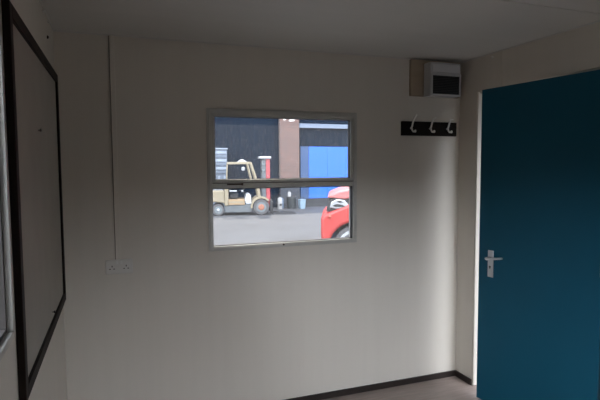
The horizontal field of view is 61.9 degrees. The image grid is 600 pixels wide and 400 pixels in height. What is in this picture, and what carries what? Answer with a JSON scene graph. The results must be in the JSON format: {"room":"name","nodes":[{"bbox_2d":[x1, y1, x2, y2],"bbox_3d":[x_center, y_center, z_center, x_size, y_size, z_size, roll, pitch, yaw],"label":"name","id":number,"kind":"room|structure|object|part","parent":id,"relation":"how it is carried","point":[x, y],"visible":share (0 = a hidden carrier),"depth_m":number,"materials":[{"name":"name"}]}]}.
{"room":"portable site office","nodes":[
{"label":"portable site office","id":0,"kind":"room"},
{"bbox_2d":[0,0,66,399],"bbox_3d":[-0.719,0.351,1.047,0.060,2.300,3.633,-2,4,-20],"label":"wall","id":1,"kind":"structure","parent":0,"point":[50,383],"depth_m":2.08,"materials":[{"name":"white paint"}]},
{"bbox_2d":[0,24,15,360],"bbox_3d":[-0.680,-0.014,0.928,0.073,0.887,0.998,-2,4,-20],"label":"window","id":2,"kind":"structure","parent":1,"relation":"in","point":[7,313],"depth_m":1.38,"materials":[{"name":"metal"}]},
{"bbox_2d":[1,0,65,399],"bbox_3d":[-1.059,-0.019,2.067,0.024,1.197,1.275,-2,4,-20],"label":"noticeboard","id":3,"kind":"object","parent":1,"relation":"attached to","point":[31,82],"visible":1,"depth_m":1.78,"materials":[{"name":"grey fabric"}]},
{"bbox_3d":[-0.848,0.019,1.490,0.022,1.197,0.043,-2,4,-20],"label":"frame rail","id":4,"kind":"part","parent":3,"relation":"part of","materials":[{"name":"brown wood"}]},
{"bbox_3d":[-1.063,-0.595,2.028,0.022,0.043,1.189,-2,4,-20],"label":"frame rail","id":5,"kind":"part","parent":3,"relation":"part of","materials":[{"name":"brown wood"}]},
{"bbox_3d":[-1.064,-0.019,2.065,0.011,1.137,1.215,-2,4,-20],"label":"felt panel","id":6,"kind":"part","parent":3,"relation":"part of","materials":[{"name":"fabric"}]},
{"bbox_3d":[-1.056,0.557,2.106,0.022,0.043,1.189,-2,4,-20],"label":"frame rail","id":7,"kind":"part","parent":3,"relation":"part of","materials":[{"name":"brown wood"}]},
{"bbox_3d":[-1.272,-0.057,2.644,0.022,1.197,0.043,-2,4,-20],"label":"frame rail","id":8,"kind":"part","parent":3,"relation":"part of","materials":[{"name":"brown wood"}]},
{"bbox_2d":[39,0,53,30],"bbox_3d":[-0.704,-0.796,1.006,0.006,0.006,3.567,-2,4,-20],"label":"trim","id":9,"kind":"structure","parent":1,"relation":"attached to","point":[39,0],"depth_m":2.38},
{"bbox_2d":[53,32,459,399],"bbox_3d":[-0.090,0.198,3.239,2.755,2.300,0.060,-2,4,-20],"label":"wall","id":10,"kind":"structure","parent":0,"point":[189,321],"depth_m":3.09,"materials":[{"name":"white paint"}]},
{"bbox_2d":[108,35,120,259],"bbox_3d":[-1.045,-0.286,2.817,0.028,1.254,0.014,-2,4,-20],"label":"cable trunking","id":11,"kind":"object","parent":10,"relation":"attached to","point":[110,38],"visible":1,"depth_m":2.81,"materials":[{"name":"grey plastic"}]},
{"bbox_2d":[105,259,132,274],"bbox_3d":[-1.035,0.381,2.865,0.146,0.082,0.014,-2,4,-20],"label":"electrical socket","id":12,"kind":"object","parent":10,"relation":"attached to","point":[120,266],"visible":1,"depth_m":2.86,"materials":[{"name":"beige plastic"}]},
{"bbox_2d":[53,30,459,62],"bbox_3d":[-0.086,-0.944,3.131,2.635,0.006,0.006,-2,4,-20],"label":"trim","id":13,"kind":"structure","parent":10,"relation":"attached to","point":[54,30],"depth_m":3.01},
{"bbox_2d":[206,108,356,251],"bbox_3d":[-0.095,-0.133,3.201,0.998,0.865,0.088,-2,4,-20],"label":"window","id":14,"kind":"structure","parent":10,"relation":"in","point":[350,181],"depth_m":3.17,"materials":[{"name":"metal"}]},
{"bbox_3d":[-0.095,-0.327,3.185,0.940,0.421,0.045,-2,4,-20],"label":"sash","id":15,"kind":"part","parent":14,"relation":"part of","materials":[{"name":"metal"}]},
{"bbox_2d":[299,264,299,396],"bbox_3d":[-0.004,0.800,3.278,0.006,1.009,0.001,-2,4,-20],"label":"trim","id":16,"kind":"structure","parent":10,"relation":"attached to","point":[299,264],"depth_m":3.28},
{"bbox_2d":[285,370,455,399],"bbox_3d":[-0.072,1.327,3.282,2.635,0.042,0.012,-2,4,-20],"label":"baseboard","id":17,"kind":"structure","parent":10,"relation":"attached to","point":[383,385],"depth_m":3.50,"materials":[{"name":"black plastic"}]},
{"bbox_2d":[401,114,456,136],"bbox_3d":[0.918,-0.520,3.493,0.452,0.142,0.070,-2,4,-20],"label":"coat rack","id":18,"kind":"object","parent":10,"relation":"attached to","point":[408,128],"visible":1,"depth_m":3.50,"materials":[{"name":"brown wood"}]},
{"bbox_2d":[409,59,460,97],"bbox_3d":[0.963,-0.842,3.463,0.405,0.253,0.118,-2,4,-20],"label":"wall heater","id":19,"kind":"object","parent":10,"relation":"attached to","point":[427,78],"visible":1,"depth_m":3.43,"materials":[{"name":"plastic"}]},
{"bbox_3d":[0.985,-0.829,3.466,0.247,0.227,0.081,-2,4,-20],"label":"heater casing","id":20,"kind":"part","parent":19,"relation":"part of","materials":[{"name":"metal"}]},
{"bbox_3d":[1.000,-0.898,3.418,0.223,0.057,0.011,-2,4,-20],"label":"panel","id":21,"kind":"part","parent":19,"relation":"part of","materials":[{"name":"white plastic"}]},
{"bbox_2d":[431,73,460,96],"bbox_3d":[1.001,-0.788,3.425,0.239,0.148,0.014,-2,4,-20],"label":"grille","id":22,"kind":"object","parent":19,"relation":"attached to","point":[442,84],"depth_m":3.43,"materials":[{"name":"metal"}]},
{"bbox_2d":[41,0,599,61],"bbox_3d":[0.529,-0.877,1.457,2.755,0.080,3.693,-2,4,-20],"label":"ceiling","id":23,"kind":"structure","parent":0,"point":[438,30],"depth_m":2.56,"materials":[{"name":"white paint"}]},
{"bbox_2d":[323,376,480,399],"bbox_3d":[0.542,1.498,1.618,2.755,0.080,3.693,-2,4,-20],"label":"floor","id":24,"kind":"structure","parent":0,"point":[448,388],"depth_m":3.46,"materials":[{"name":"plastic"}]},
{"bbox_2d":[456,22,599,378],"bbox_3d":[1.811,0.274,1.972,0.060,2.300,3.633,-2,4,-20],"label":"wall","id":25,"kind":"structure","parent":0,"point":[576,50],"depth_m":3.47,"materials":[{"name":"white paint"}]},
{"bbox_2d":[455,370,471,384],"bbox_3d":[1.191,1.295,3.646,0.012,0.042,0.171,-2,4,-20],"label":"baseboard","id":26,"kind":"structure","parent":25,"relation":"attached to","point":[459,375],"depth_m":3.63,"materials":[{"name":"black plastic"}]},
{"bbox_2d":[497,51,501,86],"bbox_3d":[1.286,-0.844,3.218,0.005,0.232,0.033,-2,4,-20],"label":"trim","id":27,"kind":"structure","parent":25,"relation":"attached to","point":[499,84],"depth_m":3.21,"materials":[{"name":"grey"}]},
{"bbox_2d":[460,20,599,62],"bbox_3d":[1.764,-0.871,1.908,0.006,0.006,3.567,-2,4,-20],"label":"trim","id":28,"kind":"structure","parent":25,"relation":"attached to","point":[598,20],"depth_m":2.93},
{"bbox_2d":[472,68,599,384],"bbox_3d":[1.431,0.321,3.045,0.079,2.065,1.000,-2,4,-20],"label":"door frame","id":29,"kind":"structure","parent":25,"relation":"attached to","point":[479,94],"depth_m":3.49,"materials":[{"name":"white wood"}]},
{"bbox_2d":[476,70,599,399],"bbox_3d":[1.367,0.330,2.932,0.087,2.038,0.819,-2,4,-28],"label":"door","id":30,"kind":"structure","parent":25,"relation":"in","point":[538,338],"depth_m":2.89,"materials":[{"name":"teal paint"}]},
{"bbox_3d":[1.223,0.409,3.208,0.007,0.174,0.044,-2,4,-28],"label":"handle plate","id":31,"kind":"part","parent":30,"relation":"part of","materials":[{"name":"silver metal"}]},
{"bbox_3d":[1.226,0.371,3.151,0.037,0.037,0.131,-2,4,-28],"label":"lever","id":32,"kind":"part","parent":30,"relation":"part of","materials":[{"name":"silver metal"}]},
{"bbox_2d":[484,0,599,15],"bbox_3d":[0.320,-0.872,2.029,2.635,0.004,0.024,-2,4,-20],"label":"trim","id":33,"kind":"structure","parent":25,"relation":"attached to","point":[499,1],"depth_m":2.33,"materials":[{"name":"grey"}]},
{"label":"outside","id":34,"kind":"structure","parent":0,"visible":0},
{"bbox_2d":[213,206,325,244],"bbox_3d":[-1.087,1.384,10.367,85.000,0.300,100.000,-2,4,-20],"label":"yard","id":35,"kind":"structure","parent":34,"point":[302,224],"depth_m":16.06,"materials":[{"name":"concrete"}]},
{"bbox_2d":[213,148,227,210],"bbox_3d":[-3.699,-0.890,21.789,1.030,2.720,0.660,-2,4,-20],"label":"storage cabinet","id":36,"kind":"object","parent":35,"relation":"on","point":[220,153],"visible":0.36,"depth_m":21.53,"materials":[{"name":"metal"}]},
{"bbox_2d":[213,156,293,215],"bbox_3d":[-2.033,-0.591,20.203,3.650,2.320,1.205,-1,4,-9],"label":"forklift","id":37,"kind":"object","parent":35,"relation":"on","point":[261,203],"visible":0.86,"depth_m":19.73,"materials":[{"name":"beige paint"}]},
{"bbox_3d":[-2.958,-0.258,20.097,0.160,0.920,1.120,-1,4,-9],"label":"post","id":38,"kind":"part","parent":37,"relation":"part of","materials":[{"name":"beige metal"}]},
{"bbox_3d":[-2.672,-0.173,20.156,0.360,0.220,0.540,-1,4,-9],"label":"seat","id":39,"kind":"part","parent":37,"relation":"part of","materials":[{"name":"black"}]},
{"bbox_3d":[-2.570,0.055,20.177,0.640,0.220,1.120,-1,4,-9],"label":"panel","id":40,"kind":"part","parent":37,"relation":"part of","materials":[{"name":"beige metal"}]},
{"bbox_3d":[-1.440,-0.570,19.993,0.160,2.180,0.100,-1,4,-9],"label":"mast rail","id":41,"kind":"part","parent":37,"relation":"part of","materials":[{"name":"grey metal"}]},
{"bbox_3d":[-1.282,-0.693,20.009,0.160,1.940,0.140,-1,4,-9],"label":"mast rail","id":42,"kind":"part","parent":37,"relation":"part of","materials":[{"name":"red metal"}]},
{"bbox_2d":[278,197,281,208],"bbox_3d":[-0.903,0.135,22.517,0.216,0.545,0.225,-2,4,-20],"label":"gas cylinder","id":43,"kind":"object","parent":35,"relation":"on","point":[279,198],"visible":1,"depth_m":22.43,"materials":[{"name":"white plastic"}]},
{"bbox_2d":[215,117,347,207],"bbox_3d":[1.650,-2.341,24.416,48.000,5.200,0.304,-2,4,-20],"label":"wall","id":44,"kind":"structure","parent":35,"relation":"on","point":[247,139],"depth_m":22.96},
{"bbox_2d":[299,123,347,128],"bbox_3d":[5.530,-3.659,25.495,11.900,0.200,0.125,-2,4,-20],"label":"trim","id":45,"kind":"structure","parent":44,"relation":"attached to","point":[301,125],"depth_m":23.84,"materials":[{"name":"white metal"}]},
{"bbox_2d":[300,146,347,206],"bbox_3d":[3.471,-1.206,24.891,7.500,2.850,0.130,-2,4,-20],"label":"door","id":46,"kind":"structure","parent":44,"relation":"in","point":[315,162],"depth_m":23.95,"materials":[{"name":"blue paint"}]},
{"bbox_3d":[0.209,-1.258,23.714,0.410,2.550,0.080,-2,4,-20],"label":"post","id":47,"kind":"part","parent":46,"relation":"part of","materials":[{"name":"blue metal"}]},
{"bbox_3d":[0.866,-1.316,23.925,0.952,2.450,0.050,-2,4,-20],"label":"panel","id":48,"kind":"part","parent":46,"relation":"part of","materials":[{"name":"blue paint"}]},
{"bbox_3d":[1.763,-1.343,24.253,0.952,2.450,0.050,-2,4,-20],"label":"panel","id":49,"kind":"part","parent":46,"relation":"part of","materials":[{"name":"blue paint"}]},
{"bbox_3d":[2.659,-1.370,24.581,0.952,2.450,0.050,-2,4,-20],"label":"panel","id":50,"kind":"part","parent":46,"relation":"part of","materials":[{"name":"blue paint"}]},
{"bbox_2d":[279,119,299,207],"bbox_3d":[-0.506,-2.254,23.315,0.954,5.200,0.232,-2,4,-20],"label":"brick pillar","id":51,"kind":"structure","parent":35,"relation":"on","point":[288,128],"depth_m":23.22,"materials":[{"name":"brick"}]},
{"bbox_2d":[286,196,296,208],"bbox_3d":[-0.395,0.093,22.812,0.480,0.584,0.480,-2,4,-20],"label":"dustbin","id":52,"kind":"object","parent":35,"relation":"on","point":[291,201],"visible":0.98,"depth_m":22.64,"materials":[{"name":"plastic"}]},
{"bbox_2d":[298,197,305,208],"bbox_3d":[0.084,0.126,22.671,0.283,0.532,0.283,-2,4,-26],"label":"plastic tub","id":53,"kind":"object","parent":35,"relation":"on","point":[301,202],"visible":1,"depth_m":22.57,"materials":[{"name":"plastic"}]},
{"bbox_2d":[321,187,348,238],"bbox_3d":[2.879,0.098,10.088,4.860,2.259,1.904,0,4,4],"label":"car","id":54,"kind":"object","parent":35,"relation":"on","point":[335,216],"visible":0.19,"depth_m":9.37,"materials":[{"name":"red paint"}]}
]}

